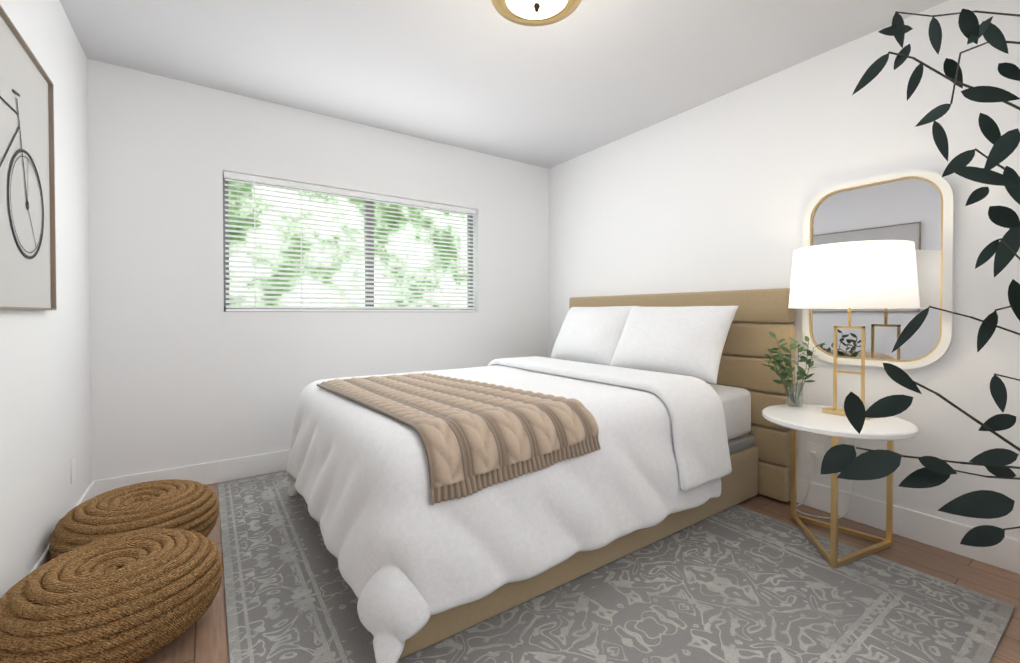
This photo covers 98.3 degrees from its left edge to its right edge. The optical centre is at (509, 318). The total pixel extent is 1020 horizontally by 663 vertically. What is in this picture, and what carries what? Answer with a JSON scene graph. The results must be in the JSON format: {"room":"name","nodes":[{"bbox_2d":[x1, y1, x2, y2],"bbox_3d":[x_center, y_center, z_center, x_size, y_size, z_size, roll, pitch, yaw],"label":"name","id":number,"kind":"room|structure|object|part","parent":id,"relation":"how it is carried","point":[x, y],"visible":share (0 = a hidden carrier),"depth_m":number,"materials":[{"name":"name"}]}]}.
{"room":"bedroom","nodes":[
{"label":"bedroom","id":0,"kind":"room"},
{"bbox_2d":[0,0,91,598],"bbox_3d":[-1.259,-0.176,0.734,0.160,2.500,4.420,-1,1,-35],"label":"wall","id":1,"kind":"structure","parent":0,"point":[45,399],"depth_m":1.89,"materials":[{"name":"white paint"}]},
{"bbox_2d":[0,5,56,309],"bbox_3d":[-1.538,-0.491,1.305,0.029,0.925,1.205,-1,1,-35],"label":"framed artwork","id":2,"kind":"object","parent":1,"relation":"attached to","point":[27,230],"visible":1,"depth_m":1.55,"materials":[{"name":"white paper"}]},
{"bbox_2d":[30,480,97,572],"bbox_3d":[-1.187,1.003,0.799,0.014,0.140,4.100,-1,1,-35],"label":"baseboard","id":3,"kind":"structure","parent":1,"relation":"attached to","point":[92,490],"depth_m":2.24,"materials":[{"name":"white"}]},
{"bbox_2d":[70,455,75,483],"bbox_3d":[-2.106,0.726,2.124,0.006,0.120,0.070,-1,1,-35],"label":"wall outlet plate","id":4,"kind":"object","parent":1,"relation":"attached to","point":[72,470],"visible":0.98,"depth_m":2.10,"materials":[{"name":"white plastic"}]},
{"bbox_2d":[87,58,548,480],"bbox_3d":[-1.032,-0.212,3.475,3.320,2.500,0.160,-1,1,-35],"label":"wall","id":5,"kind":"structure","parent":0,"point":[186,370],"depth_m":2.83,"materials":[{"name":"white paint"}]},
{"bbox_2d":[98,449,289,494],"bbox_3d":[-0.979,0.969,3.422,3.270,0.140,0.014,-1,1,-35],"label":"baseboard","id":6,"kind":"structure","parent":5,"relation":"attached to","point":[219,471],"depth_m":2.80,"materials":[{"name":"white"}]},
{"bbox_2d":[223,174,472,311],"bbox_3d":[-1.122,-0.507,3.452,1.890,0.910,0.050,-1,1,-35],"label":"window","id":7,"kind":"structure","parent":5,"relation":"in","point":[227,233],"depth_m":3.43,"materials":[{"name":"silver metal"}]},
{"bbox_2d":[224,171,475,311],"bbox_3d":[-1.082,-0.507,3.394,1.874,0.903,0.040,-1,1,-35],"label":"window blinds","id":8,"kind":"object","parent":7,"relation":"attached to","point":[313,188],"visible":0.96,"depth_m":3.27,"materials":[{"name":"white plastic"}]},
{"bbox_2d":[59,0,947,168],"bbox_3d":[0.175,-1.499,1.703,3.640,0.120,4.420,-1,1,-35],"label":"ceiling","id":9,"kind":"structure","parent":0,"point":[486,77],"depth_m":2.42,"materials":[{"name":"white paint"}]},
{"bbox_2d":[491,0,581,25],"bbox_3d":[0.112,-1.359,1.839,0.394,0.162,0.394,-1,1,-35],"label":"flush-mount light","id":10,"kind":"object","parent":9,"relation":"attached to","point":[534,12],"visible":1,"depth_m":1.90,"materials":[{"name":"white glass"}]},
{"bbox_3d":[0.112,-1.331,1.839,0.266,0.040,0.266,-1,1,-35],"label":"lamp shade","id":11,"kind":"part","parent":10,"relation":"part of","materials":[{"name":"white glass"}]},
{"bbox_2d":[136,470,1019,662],"bbox_3d":[0.175,1.121,1.737,3.640,0.120,4.420,-1,1,-35],"label":"floor","id":12,"kind":"structure","parent":0,"point":[203,638],"depth_m":1.81,"materials":[{"name":"brown wood"}]},
{"bbox_2d":[0,528,222,662],"bbox_3d":[-1.289,0.917,1.451,0.576,0.286,0.576,-1,1,-35],"label":"pouf","id":13,"kind":"object","parent":12,"relation":"on","point":[133,596],"visible":1,"depth_m":1.31,"materials":[{"name":"wicker"}]},
{"bbox_2d":[49,479,218,559],"bbox_3d":[-1.618,0.911,1.937,0.566,0.286,0.566,-1,1,-35],"label":"pouf","id":14,"kind":"object","parent":12,"relation":"on","point":[189,505],"visible":0.67,"depth_m":1.83,"materials":[{"name":"wicker"}]},
{"bbox_2d":[218,471,1014,662],"bbox_3d":[0.005,1.049,2.196,2.380,0.011,3.050,-1,1,-35],"label":"rug","id":15,"kind":"object","parent":12,"relation":"on","point":[736,584],"visible":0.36,"depth_m":1.60,"materials":[{"name":"grey fabric"}]},
{"bbox_2d":[286,288,795,662],"bbox_3d":[0.128,0.446,2.576,2.412,1.239,1.810,-1,1,-35],"label":"bed","id":16,"kind":"object","parent":15,"relation":"on","point":[443,504],"visible":1,"depth_m":1.79,"materials":[{"name":"beige fabric"}]},
{"bbox_2d":[317,372,600,504],"bbox_3d":[-0.330,0.439,2.035,0.805,0.231,1.304,-1,1,-35],"label":"knit throw","id":17,"kind":"object","parent":16,"relation":"on","point":[449,438],"depth_m":1.58,"materials":[{"name":"beige fabric"}]},
{"bbox_2d":[286,365,720,662],"bbox_3d":[-0.145,0.715,2.392,1.767,0.733,1.751,-1,1,-35],"label":"duvet","id":18,"kind":"object","parent":16,"relation":"on","point":[437,532],"depth_m":1.59,"materials":[{"name":"white fabric"}]},
{"bbox_3d":[0.122,0.893,2.578,2.210,0.287,1.510,-1,1,-35],"label":"frame","id":19,"kind":"part","parent":16,"relation":"part of","materials":[{"name":"beige fabric"}]},
{"bbox_2d":[550,306,638,365],"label":"pillow","id":20,"kind":"object","parent":16,"relation":"on","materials":[{"name":"white fabric"}]},
{"bbox_2d":[610,306,737,383],"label":"pillow","id":21,"kind":"object","parent":16,"relation":"on","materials":[{"name":"white fabric"}]},
{"bbox_3d":[1.077,0.422,3.229,0.108,1.208,1.810,-1,1,-35],"label":"headboard","id":22,"kind":"part","parent":16,"relation":"part of","materials":[{"name":"beige fabric"}]},
{"bbox_3d":[0.135,0.550,2.582,2.160,0.280,1.460,-1,1,-35],"label":"mattress","id":23,"kind":"part","parent":16,"relation":"part of","materials":[{"name":"white fabric"}]},
{"bbox_2d":[762,404,918,568],"bbox_3d":[1.507,0.750,2.054,0.580,0.587,0.580,-1,1,-35],"label":"nightstand","id":24,"kind":"object","parent":15,"relation":"on","point":[815,419],"visible":0.92,"depth_m":1.97,"materials":[{"name":"white"}]},
{"bbox_2d":[762,331,824,406],"bbox_3d":[1.408,0.258,2.236,0.266,0.388,0.285,-1,1,-35],"label":"vase","id":25,"kind":"object","parent":24,"relation":"on","point":[778,359],"visible":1,"depth_m":2.25,"materials":[{"name":"clear glass"}]},
{"bbox_3d":[1.476,0.392,2.289,0.076,0.120,0.076,-1,1,-35],"label":"glass","id":26,"kind":"part","parent":25,"relation":"part of","materials":[{"name":"clear glass"}]},
{"bbox_2d":[788,240,919,518],"bbox_3d":[1.601,0.359,2.124,0.508,1.391,0.548,-1,1,-35],"label":"lamp","id":27,"kind":"object","parent":24,"relation":"on","point":[868,274],"visible":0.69,"depth_m":1.91,"materials":[{"name":"white fabric"}]},
{"bbox_3d":[1.652,0.747,2.311,0.207,0.609,0.306,-1,1,-35],"label":"cord","id":28,"kind":"part","parent":27,"relation":"part of","materials":[{"name":"white plastic"}]},
{"bbox_3d":[1.609,-0.193,2.088,0.490,0.285,0.490,-1,1,-35],"label":"lamp shade","id":29,"kind":"part","parent":27,"relation":"part of","materials":[{"name":"white fabric"}]},
{"bbox_2d":[821,8,1019,546],"bbox_3d":[1.661,0.043,1.201,1.206,2.050,1.020,-1,1,-35],"label":"plant","id":30,"kind":"object","parent":12,"relation":"on","point":[847,463],"visible":1,"depth_m":1.29,"materials":[{"name":"green plant"}]},
{"bbox_2d":[549,0,1019,539],"bbox_3d":[1.609,-0.202,2.706,0.160,2.500,4.420,-1,1,-35],"label":"wall","id":31,"kind":"structure","parent":0,"point":[719,194],"depth_m":2.42,"materials":[{"name":"white paint"}]},
{"bbox_2d":[806,442,822,465],"bbox_3d":[1.693,0.751,2.449,0.006,0.120,0.080,-1,1,-35],"label":"wall outlet plate","id":32,"kind":"object","parent":31,"relation":"attached to","point":[817,448],"visible":0.85,"depth_m":2.44,"materials":[{"name":"white plastic"}]},
{"bbox_2d":[802,169,954,368],"bbox_3d":[1.820,-0.236,2.226,0.033,0.950,0.600,-1,1,-35],"label":"mirror","id":33,"kind":"object","parent":31,"relation":"attached to","point":[917,206],"visible":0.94,"depth_m":2.15,"materials":[{"name":"white mirror"}]},
{"bbox_2d":[790,478,1019,573],"bbox_3d":[1.537,0.979,2.672,0.014,0.140,4.100,-1,1,-35],"label":"baseboard","id":34,"kind":"structure","parent":31,"relation":"attached to","point":[943,534],"depth_m":2.09,"materials":[{"name":"white"}]},
{"label":"outside","id":35,"kind":"structure","parent":0,"visible":0},
{"bbox_2d":[229,181,466,306],"bbox_3d":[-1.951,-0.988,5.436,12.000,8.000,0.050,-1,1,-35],"label":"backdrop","id":36,"kind":"structure","parent":35,"point":[316,231],"depth_m":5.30,"materials":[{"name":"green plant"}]}
]}

